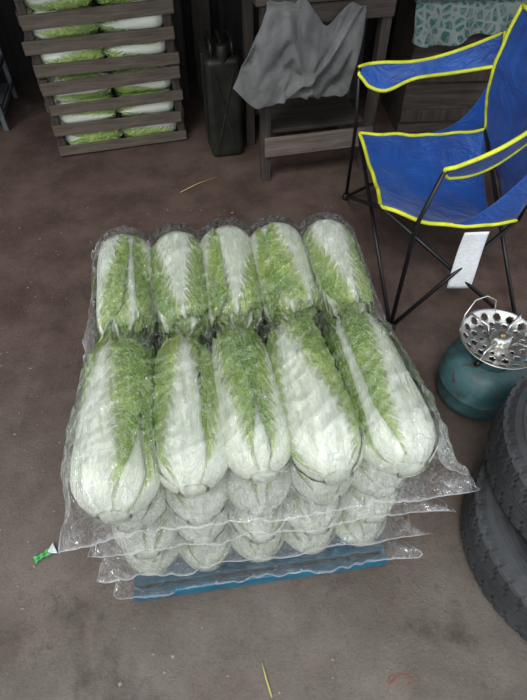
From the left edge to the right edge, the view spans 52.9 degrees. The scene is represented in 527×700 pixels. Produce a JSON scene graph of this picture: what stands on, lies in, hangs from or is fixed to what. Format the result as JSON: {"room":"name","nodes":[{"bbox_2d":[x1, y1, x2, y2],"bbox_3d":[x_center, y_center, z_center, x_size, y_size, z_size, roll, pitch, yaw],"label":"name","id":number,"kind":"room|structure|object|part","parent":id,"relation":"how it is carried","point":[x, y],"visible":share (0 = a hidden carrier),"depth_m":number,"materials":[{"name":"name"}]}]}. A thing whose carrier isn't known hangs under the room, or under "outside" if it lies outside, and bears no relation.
{"room":"storage shed","nodes":[
{"label":"storage shed","id":0,"kind":"room"},
{"bbox_2d":[253,3,258,39],"bbox_3d":[-0.020,-2.677,2.834,0.200,2.400,0.030,0,50,0],"label":"plank","id":1,"kind":"object","parent":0,"point":[255,9],"visible":0.02,"depth_m":3.45,"materials":[{"name":"brown wood"}]},
{"bbox_2d":[0,82,526,699],"bbox_3d":[0.000,0.409,1.810,8.000,0.001,6.700,0,50,0],"label":"floor","id":2,"kind":"structure","parent":0,"point":[452,642],"depth_m":1.72,"materials":[{"name":"concrete"}]},
{"bbox_2d":[0,45,17,130],"bbox_3d":[-1.841,-1.993,2.847,0.452,1.500,0.482,-8,50,-6],"label":"metal rack","id":3,"kind":"object","parent":2,"relation":"on","point":[3,86],"visible":1,"depth_m":3.38,"materials":[{"name":"metal"}]},
{"bbox_3d":[-1.626,-1.708,3.248,0.015,0.025,0.450,-8,50,-6],"label":"rail","id":4,"kind":"part","parent":3,"relation":"part of","materials":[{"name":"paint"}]},
{"bbox_2d":[0,83,8,106],"bbox_3d":[-1.842,-1.576,3.346,0.400,0.010,0.430,-8,50,-6],"label":"shelf","id":5,"kind":"object","parent":3,"relation":"attached to","point":[3,86],"depth_m":3.41,"materials":[{"name":"metal"}]},
{"bbox_3d":[-1.596,-1.852,2.729,0.030,1.500,0.030,-8,50,-6],"label":"post","id":6,"kind":"part","parent":3,"relation":"part of","materials":[{"name":"metal"}]},
{"bbox_3d":[-1.626,-1.605,3.370,0.015,0.025,0.450,-8,50,-6],"label":"rail","id":7,"kind":"part","parent":3,"relation":"part of","materials":[{"name":"metal"}]},
{"bbox_3d":[-1.675,-2.192,3.014,0.030,1.500,0.030,-8,50,-6],"label":"post","id":8,"kind":"part","parent":3,"relation":"part of","materials":[{"name":"metal"}]},
{"bbox_2d":[0,26,18,81],"bbox_3d":[-1.787,-2.677,2.834,0.153,2.400,0.030,0,50,0],"label":"plank","id":9,"kind":"object","parent":2,"relation":"on","point":[3,44],"visible":0.62,"depth_m":3.65,"materials":[{"name":"brown wood"}]},
{"bbox_2d":[0,0,37,82],"bbox_3d":[-1.650,-2.660,2.820,0.129,2.400,0.030,0,50,0],"label":"plank","id":10,"kind":"object","parent":2,"relation":"on","point":[13,33],"visible":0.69,"depth_m":3.52,"materials":[{"name":"brown wood"}]},
{"bbox_2d":[33,543,56,563],"bbox_3d":[-0.668,0.625,1.620,0.068,0.014,0.040,-28,55,-22],"label":"wrapper","id":11,"kind":"object","parent":2,"relation":"on","point":[52,549],"visible":1,"depth_m":1.62,"materials":[{"name":"green plastic"}]},
{"bbox_2d":[37,49,186,156],"bbox_3d":[-0.876,-1.487,3.118,0.755,0.434,0.416,-12,51,-10],"label":"wooden crate","id":12,"kind":"object","parent":2,"relation":"on","point":[90,112],"visible":0.84,"depth_m":2.98,"materials":[{"name":"brown wood"}]},
{"bbox_3d":[-1.161,-1.287,2.953,0.040,0.430,0.040,-12,51,-10],"label":"corner post","id":13,"kind":"part","parent":12,"relation":"part of","materials":[{"name":"brown wood"}]},
{"bbox_2d":[14,0,179,78],"bbox_3d":[-0.886,-1.775,2.793,0.773,0.438,0.416,-13,51,-11],"label":"wooden crate","id":14,"kind":"object","parent":12,"relation":"on","point":[62,37],"visible":1,"depth_m":2.71,"materials":[{"name":"brown wood"}]},
{"bbox_3d":[-1.165,-1.573,2.629,0.040,0.430,0.040,-13,51,-11],"label":"corner post","id":15,"kind":"part","parent":14,"relation":"part of","materials":[{"name":"brown wood"}]},
{"bbox_3d":[-0.503,-1.723,2.755,0.040,0.430,0.040,-13,51,-11],"label":"corner post","id":16,"kind":"part","parent":14,"relation":"part of","materials":[{"name":"brown wood"}]},
{"bbox_3d":[-0.497,-1.433,3.076,0.040,0.430,0.040,-12,51,-10],"label":"corner post","id":17,"kind":"part","parent":12,"relation":"part of","materials":[{"name":"brown wood"}]},
{"bbox_2d":[0,206,396,699],"bbox_3d":[-0.214,0.120,2.048,2.775,0.008,2.358,0,50,0],"label":"crumbs","id":18,"kind":"object","parent":2,"relation":"on","point":[76,546],"visible":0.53,"depth_m":1.53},
{"bbox_2d":[180,177,216,192],"bbox_3d":[-0.357,-0.911,2.909,0.242,0.008,0.011,-31,57,-23],"label":"stalk","id":19,"kind":"object","parent":2,"relation":"on","point":[214,177],"visible":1,"depth_m":2.91,"materials":[{"name":"beige plant"}]},
{"bbox_2d":[199,29,242,156],"bbox_3d":[-0.235,-1.433,2.959,0.200,0.609,0.312,-9,51,-8],"label":"jerry can","id":20,"kind":"object","parent":2,"relation":"on","point":[220,66],"visible":1,"depth_m":2.84,"materials":[{"name":"paint"}]},
{"bbox_3d":[-0.289,-1.594,2.749,0.017,0.081,0.218,-9,51,-8],"label":"handle","id":21,"kind":"part","parent":20,"relation":"part of","materials":[{"name":"paint"}]},
{"bbox_3d":[-0.235,-1.603,2.757,0.017,0.081,0.218,-9,51,-8],"label":"handle","id":22,"kind":"part","parent":20,"relation":"part of","materials":[{"name":"paint"}]},
{"bbox_3d":[-0.181,-1.612,2.764,0.017,0.081,0.218,-9,51,-8],"label":"handle","id":23,"kind":"part","parent":20,"relation":"part of","materials":[{"name":"paint"}]},
{"bbox_2d":[217,0,242,65],"bbox_3d":[-0.203,-2.660,2.820,0.174,2.400,0.030,0,50,0],"label":"plank","id":24,"kind":"object","parent":2,"relation":"on","point":[229,11],"visible":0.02,"depth_m":3.43,"materials":[{"name":"brown wood"}]},
{"bbox_2d":[133,534,388,600],"bbox_3d":[-0.060,0.344,1.818,0.740,0.072,0.870,-6,50,-5],"label":"pallet","id":25,"kind":"object","parent":2,"relation":"on","point":[179,589],"visible":0.25,"depth_m":1.53,"materials":[{"name":"blue plastic"}]},
{"bbox_2d":[113,508,420,598],"bbox_3d":[-0.043,0.261,1.726,0.881,0.206,0.915,-6,50,-5],"label":"bag","id":26,"kind":"object","parent":25,"relation":"on","point":[351,526],"visible":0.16,"depth_m":1.46,"materials":[{"name":"clear plastic"}]},
{"bbox_2d":[99,484,431,582],"bbox_3d":[-0.050,0.158,1.599,0.869,0.192,0.919,-6,50,-5],"label":"bag","id":27,"kind":"object","parent":26,"relation":"on","point":[259,537],"visible":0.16,"depth_m":1.33,"materials":[{"name":"clear plastic"}]},
{"bbox_2d":[88,314,454,557],"bbox_3d":[-0.039,0.059,1.478,0.875,0.194,0.934,-6,50,-5],"label":"bag","id":28,"kind":"object","parent":27,"relation":"on","point":[166,497],"visible":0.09,"depth_m":1.22,"materials":[{"name":"clear plastic"}]},
{"bbox_2d":[58,212,476,552],"bbox_3d":[-0.042,-0.037,1.343,0.879,0.208,0.942,-6,50,-5],"label":"bag","id":29,"kind":"object","parent":28,"relation":"on","point":[314,400],"visible":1,"depth_m":1.19,"materials":[{"name":"clear plastic"}]},
{"bbox_2d":[261,662,272,697],"bbox_3d":[0.008,0.877,1.411,0.006,0.007,0.084,-14,51,-11],"label":"stalk","id":30,"kind":"object","parent":2,"relation":"on","point":[261,662],"visible":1,"depth_m":1.41,"materials":[{"name":"yellow plant"}]},
{"bbox_2d":[171,0,367,99],"bbox_3d":[0.015,-2.324,2.924,1.240,1.789,0.239,0,50,0],"label":"planks","id":31,"kind":"object","parent":2,"relation":"on","point":[200,9],"visible":0.2,"depth_m":3.29,"materials":[{"name":"brown wood"}]},
{"bbox_2d":[242,0,396,180],"bbox_3d":[0.242,-1.437,2.779,0.680,0.890,0.505,-10,51,-8],"label":"wooden workbench","id":32,"kind":"object","parent":2,"relation":"on","point":[295,114],"visible":0.73,"depth_m":2.79,"materials":[{"name":"brown wood"}]},
{"bbox_3d":[-0.080,-1.525,2.873,0.050,0.860,0.050,-10,51,-8],"label":"leg","id":33,"kind":"part","parent":32,"relation":"part of","materials":[{"name":"brown wood"}]},
{"bbox_3d":[0.009,-1.230,2.625,0.050,0.860,0.050,-10,51,-8],"label":"leg","id":34,"kind":"part","parent":32,"relation":"part of","materials":[{"name":"brown wood"}]},
{"bbox_2d":[233,0,366,108],"bbox_3d":[0.148,-1.349,2.402,0.610,0.439,0.208,-10,51,-8],"label":"cloth","id":35,"kind":"object","parent":32,"relation":"on","point":[293,54],"visible":1,"depth_m":2.37,"materials":[{"name":"grey fabric"}]},
{"bbox_2d":[257,96,362,133],"bbox_3d":[0.247,-1.298,2.910,0.520,0.020,0.300,-10,51,-8],"label":"shelf","id":36,"kind":"object","parent":32,"relation":"attached to","point":[313,113],"depth_m":2.88,"materials":[{"name":"brown wood"}]},
{"bbox_3d":[0.475,-1.623,2.955,0.050,0.860,0.050,-10,51,-8],"label":"leg","id":37,"kind":"part","parent":32,"relation":"part of","materials":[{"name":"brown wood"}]},
{"bbox_3d":[0.564,-1.329,2.708,0.050,0.860,0.050,-10,51,-8],"label":"leg","id":38,"kind":"part","parent":32,"relation":"part of","materials":[{"name":"brown wood"}]},
{"bbox_2d":[361,18,373,81],"bbox_3d":[0.655,-2.677,2.834,0.128,2.400,0.030,0,50,0],"label":"plank","id":39,"kind":"object","parent":2,"relation":"on","point":[370,20],"visible":0.02,"depth_m":3.53,"materials":[{"name":"brown wood"}]},
{"bbox_2d":[388,674,410,684],"bbox_3d":[0.362,0.879,1.413,0.064,0.001,0.025,0,50,0],"label":"thread","id":40,"kind":"object","parent":2,"relation":"on","point":[392,674],"visible":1,"depth_m":1.42},
{"bbox_2d":[342,3,526,331],"bbox_3d":[0.742,-0.756,2.164,0.680,0.957,0.984,0,50,0],"label":"chair","id":41,"kind":"object","parent":2,"relation":"on","point":[436,178],"visible":0.99,"depth_m":2.24,"materials":[{"name":"blue fabric"}]},
{"bbox_3d":[0.423,-1.005,2.539,0.035,0.680,0.098,8,50,7],"label":"arm post","id":42,"kind":"part","parent":41,"relation":"part of","materials":[{"name":"black metal"}]},
{"bbox_3d":[0.557,-0.358,2.009,0.052,0.662,0.154,30,56,23],"label":"arm post","id":43,"kind":"part","parent":41,"relation":"part of","materials":[{"name":"black metal"}]},
{"bbox_3d":[0.995,-0.674,1.825,0.072,0.532,0.018,-17,52,-14],"label":"post","id":44,"kind":"part","parent":41,"relation":"part of","materials":[{"name":"black metal"}]},
{"bbox_2d":[382,0,491,133],"bbox_3d":[1.135,-1.724,3.144,0.660,0.700,0.441,-3,50,-3],"label":"wooden storage box","id":45,"kind":"object","parent":2,"relation":"on","point":[427,105],"visible":0.27,"depth_m":3.11,"materials":[{"name":"brown wood"}]},
{"bbox_2d":[411,0,526,47],"bbox_3d":[1.080,-1.824,2.874,0.631,0.198,0.427,-3,50,-3],"label":"patterned cloth","id":46,"kind":"object","parent":45,"relation":"in","point":[437,22],"visible":0.88,"depth_m":2.74,"materials":[{"name":"fabric"}]},
{"bbox_2d":[436,295,526,420],"bbox_3d":[0.790,0.036,1.855,0.301,0.412,0.301,0,50,0],"label":"gas stove","id":47,"kind":"object","parent":2,"relation":"on","point":[476,372],"visible":0.98,"depth_m":1.80,"materials":[{"name":"paint"}]},
{"bbox_3d":[0.725,-0.137,1.790,0.177,0.092,0.035,-26,55,-20],"label":"wire handle","id":48,"kind":"part","parent":47,"relation":"part of","materials":[{"name":"metal"}]},
{"bbox_3d":[0.750,0.028,1.789,0.096,0.017,0.021,-27,55,-21],"label":"control knob","id":49,"kind":"part","parent":47,"relation":"part of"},
{"bbox_3d":[0.790,-0.033,1.773,0.271,0.029,0.271,0,50,0],"label":"perforated dish","id":50,"kind":"part","parent":47,"relation":"part of","materials":[{"name":"metal"}]},
{"bbox_2d":[460,459,526,641],"bbox_3d":[0.957,0.553,1.554,0.704,0.207,0.704,0,50,0],"label":"tyre","id":51,"kind":"object","parent":2,"relation":"on","point":[495,550],"visible":0.66,"depth_m":1.47,"materials":[{"name":"rubber"}]},
{"bbox_2d":[485,373,526,539],"bbox_3d":[0.985,0.324,1.475,0.670,0.207,0.670,-18,52,-14],"label":"tyre","id":52,"kind":"object","parent":51,"relation":"on","point":[506,441],"visible":1,"depth_m":1.45,"materials":[{"name":"rubber"}]},
{"bbox_2d":[368,0,399,61],"bbox_3d":[0.812,-2.660,2.820,0.193,2.400,0.030,0,50,0],"label":"plank","id":53,"kind":"object","parent":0,"point":[394,18],"visible":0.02,"depth_m":3.50,"materials":[{"name":"brown wood"}]}
]}

